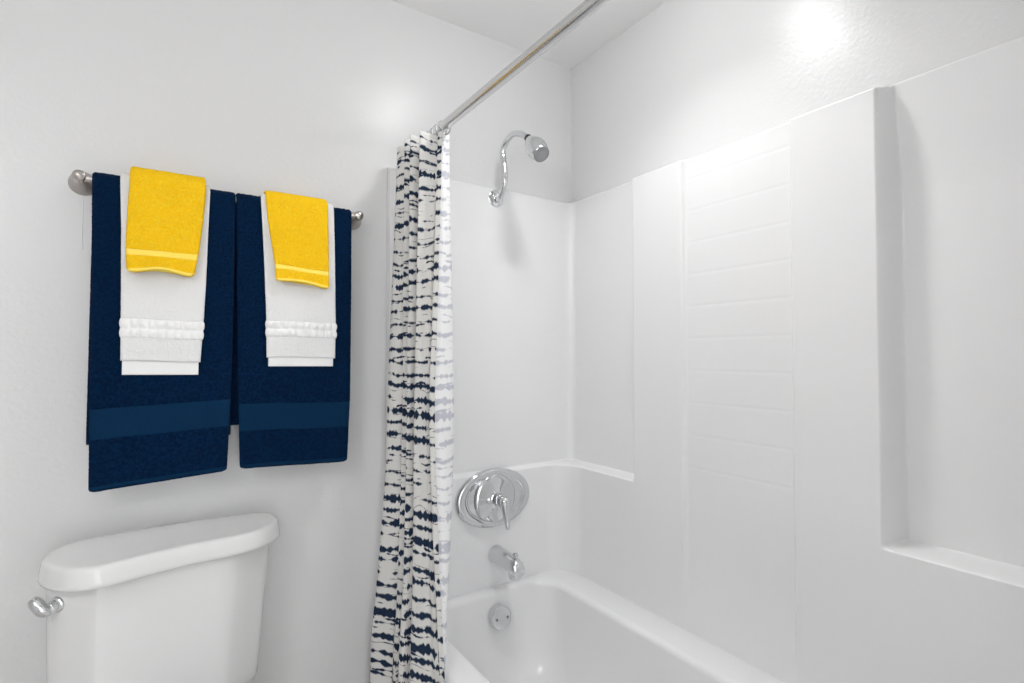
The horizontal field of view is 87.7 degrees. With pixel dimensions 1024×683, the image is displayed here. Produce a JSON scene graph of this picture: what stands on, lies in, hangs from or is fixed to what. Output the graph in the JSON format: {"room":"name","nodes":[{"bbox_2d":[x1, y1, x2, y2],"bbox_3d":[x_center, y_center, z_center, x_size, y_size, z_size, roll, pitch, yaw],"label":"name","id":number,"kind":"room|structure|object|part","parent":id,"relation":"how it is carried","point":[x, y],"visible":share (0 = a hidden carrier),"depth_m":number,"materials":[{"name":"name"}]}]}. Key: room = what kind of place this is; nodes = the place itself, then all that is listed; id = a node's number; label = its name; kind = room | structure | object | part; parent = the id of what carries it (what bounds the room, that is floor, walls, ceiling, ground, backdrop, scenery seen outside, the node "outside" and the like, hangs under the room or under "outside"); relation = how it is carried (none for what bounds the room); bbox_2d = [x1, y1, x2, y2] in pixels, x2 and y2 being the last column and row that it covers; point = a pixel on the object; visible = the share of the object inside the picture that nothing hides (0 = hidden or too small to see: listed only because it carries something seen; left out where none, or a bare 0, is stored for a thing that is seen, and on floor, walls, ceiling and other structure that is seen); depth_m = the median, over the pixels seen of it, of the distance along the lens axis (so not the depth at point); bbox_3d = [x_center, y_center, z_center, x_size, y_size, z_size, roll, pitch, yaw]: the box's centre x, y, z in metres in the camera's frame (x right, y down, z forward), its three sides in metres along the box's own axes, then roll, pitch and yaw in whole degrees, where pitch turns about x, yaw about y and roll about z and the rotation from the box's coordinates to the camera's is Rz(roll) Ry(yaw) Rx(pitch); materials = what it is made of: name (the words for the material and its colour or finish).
{"room":"bathroom","nodes":[
{"label":"bathroom","id":0,"kind":"room"},
{"bbox_2d":[0,0,570,682],"bbox_3d":[-0.756,0.071,1.534,2.710,2.376,0.102,1,-2,-33],"label":"wall","id":1,"kind":"structure","parent":0,"point":[311,98],"depth_m":1.48,"materials":[{"name":"white paint"}]},
{"bbox_2d":[68,170,362,229],"bbox_3d":[-0.749,-0.381,1.442,0.711,0.057,0.082,1,-2,-33],"label":"towel bar","id":2,"kind":"object","parent":1,"relation":"attached to","point":[79,181],"visible":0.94,"depth_m":1.28,"materials":[{"name":"silver metal"}]},
{"bbox_3d":[-1.023,-0.385,1.264,0.057,0.057,0.082,1,-2,-33],"label":"post","id":3,"kind":"part","parent":2,"relation":"part of","materials":[{"name":"silver metal"}]},
{"bbox_2d":[86,172,235,491],"bbox_3d":[-0.863,-0.025,1.327,0.306,0.750,0.043,1,-2,-33],"label":"bath towel","id":4,"kind":"object","parent":2,"relation":"hanging from","point":[141,429],"visible":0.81,"depth_m":1.29,"materials":[{"name":"blue fabric"}]},
{"bbox_2d":[119,172,209,374],"bbox_3d":[-0.865,-0.162,1.328,0.193,0.491,0.062,1,-2,-33],"label":"hand towel","id":5,"kind":"object","parent":2,"relation":"hanging from","point":[161,322],"visible":0.7,"depth_m":1.30,"materials":[{"name":"white fabric"}]},
{"bbox_2d":[126,166,205,276],"bbox_3d":[-0.859,-0.293,1.330,0.166,0.267,0.108,1,-2,-33],"label":"washcloth","id":6,"kind":"object","parent":5,"relation":"on","point":[165,214],"visible":0.99,"depth_m":1.29,"materials":[{"name":"yellow fabric"}]},
{"bbox_2d":[231,193,351,468],"bbox_3d":[-0.609,-0.025,1.493,0.310,0.742,0.044,1,-2,-33],"label":"bath towel","id":7,"kind":"object","parent":2,"relation":"hanging from","point":[284,415],"visible":0.73,"depth_m":1.45,"materials":[{"name":"blue fabric"}]},
{"bbox_2d":[259,194,336,365],"bbox_3d":[-0.603,-0.166,1.499,0.206,0.474,0.061,1,-2,-33],"label":"hand towel","id":8,"kind":"object","parent":2,"relation":"hanging from","point":[300,324],"visible":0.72,"depth_m":1.47,"materials":[{"name":"white fabric"}]},
{"bbox_2d":[264,190,328,288],"bbox_3d":[-0.607,-0.281,1.494,0.169,0.267,0.093,1,-2,-33],"label":"washcloth","id":9,"kind":"object","parent":8,"relation":"on","point":[297,224],"visible":0.92,"depth_m":1.47,"materials":[{"name":"yellow fabric"}]},
{"bbox_3d":[-0.475,-0.376,1.621,0.057,0.057,0.082,1,-2,-33],"label":"post","id":10,"kind":"part","parent":2,"relation":"part of","materials":[{"name":"silver metal"}]},
{"bbox_2d":[390,0,667,68],"bbox_3d":[0.239,-1.208,-0.052,2.610,0.100,3.900,1,-2,-33],"label":"ceiling","id":11,"kind":"structure","parent":0,"point":[519,24],"depth_m":1.83,"materials":[{"name":"white paint"}]},
{"bbox_2d":[571,0,1023,202],"bbox_3d":[0.743,0.069,1.441,0.100,2.376,1.694,1,-2,-33],"label":"wall","id":12,"kind":"structure","parent":0,"point":[689,79],"depth_m":1.52,"materials":[{"name":"white paint"}]},
{"bbox_3d":[0.239,1.267,-0.115,2.610,0.100,3.900,1,-2,-33],"label":"floor","id":13,"kind":"structure","parent":0,"visible":0},
{"bbox_2d":[27,512,279,682],"bbox_3d":[-0.656,0.850,1.023,0.487,0.793,0.796,1,-2,-33],"label":"toilet","id":14,"kind":"object","parent":13,"relation":"on","point":[180,602],"visible":1,"depth_m":1.19,"materials":[{"name":"white ceramic"}]},
{"bbox_3d":[-0.938,0.541,1.090,0.033,0.033,0.024,0,-1,3],"label":"flush lever","id":15,"kind":"part","parent":14,"relation":"part of","materials":[{"name":"silver metal"}]},
{"bbox_3d":[-0.800,0.483,1.257,0.481,0.048,0.262,1,-2,-33],"label":"tank lid","id":16,"kind":"part","parent":14,"relation":"part of","materials":[{"name":"white ceramic"}]},
{"bbox_2d":[386,36,1023,682],"bbox_3d":[0.359,0.340,1.245,0.782,1.824,1.588,1,-2,-33],"label":"shower","id":17,"kind":"object","parent":13,"relation":"on","point":[757,400],"visible":0.91,"depth_m":1.39,"materials":[{"name":"white plastic"}]},
{"bbox_2d":[455,468,528,529],"bbox_3d":[-0.039,0.547,1.832,0.302,0.205,0.103,1,-2,-33],"label":"shower valve","id":18,"kind":"object","parent":17,"relation":"attached to","point":[492,497],"visible":1,"depth_m":1.83,"materials":[{"name":"silver metal"}]},
{"bbox_3d":[-0.042,0.544,1.829,0.052,0.052,0.038,1,-2,-33],"label":"valve stem","id":19,"kind":"part","parent":18,"relation":"part of","materials":[{"name":"silver metal"}]},
{"bbox_3d":[-0.025,0.579,1.802,0.038,0.110,0.040,1,-2,-33],"label":"lever handle","id":20,"kind":"part","parent":18,"relation":"part of","materials":[{"name":"silver metal"}]},
{"bbox_2d":[489,605,510,630],"bbox_3d":[-0.039,0.936,1.805,0.077,0.078,0.031,1,-2,-33],"label":"overflow plate","id":21,"kind":"object","parent":17,"relation":"attached to","point":[500,615],"visible":1,"depth_m":1.79,"materials":[{"name":"silver metal"}]},
{"bbox_2d":[488,545,524,580],"bbox_3d":[-0.016,0.746,1.810,0.063,0.087,0.156,1,-2,-33],"label":"tub spout","id":22,"kind":"object","parent":17,"relation":"attached to","point":[498,555],"visible":1,"depth_m":1.77,"materials":[{"name":"silver metal"}]},
{"bbox_2d":[488,130,548,206],"bbox_3d":[0.022,-0.607,1.810,0.068,0.238,0.303,1,-2,-33],"label":"shower fixture","id":23,"kind":"object","parent":17,"relation":"attached to","point":[537,149],"visible":1,"depth_m":1.82,"materials":[{"name":"silver metal"}]},
{"bbox_3d":[-0.003,-0.614,1.847,0.023,0.223,0.214,1,-2,-33],"label":"shower arm","id":24,"kind":"part","parent":23,"relation":"part of","materials":[{"name":"silver metal"}]},
{"bbox_2d":[445,570,785,682],"bbox_3d":[0.347,1.046,1.220,0.747,0.411,1.576,1,-2,-33],"label":"bathtub basin","id":25,"kind":"object","parent":17,"relation":"in","point":[565,626],"depth_m":1.75,"materials":[{"name":"white"}]},
{"bbox_3d":[1.107,0.037,0.187,0.860,2.376,1.006,1,-2,-33],"label":"wall partition","id":26,"kind":"structure","parent":0,"visible":0},
{"bbox_2d":[430,0,609,135],"bbox_3d":[0.087,-0.627,1.091,0.052,0.052,1.593,1,-2,-33],"label":"shower curtain rod","id":27,"kind":"object","parent":26,"relation":"attached to","point":[586,8],"visible":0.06,"depth_m":1.16,"materials":[{"name":"silver metal"}]},
{"bbox_2d":[370,130,453,682],"bbox_3d":[-0.258,0.275,1.503,0.180,1.766,0.412,1,-2,-33],"label":"shower curtain","id":28,"kind":"object","parent":27,"relation":"hanging from","point":[408,639],"visible":1,"depth_m":1.49,"materials":[{"name":"fabric"}]},
{"bbox_2d":[436,120,450,134],"bbox_3d":[-0.196,-0.604,1.524,0.043,0.058,0.011,0,-1,-13],"label":"curtain ring","id":29,"kind":"object","parent":27,"relation":"hanging from","point":[441,120],"visible":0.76,"depth_m":1.52,"materials":[{"name":"silver metal"}]}
]}

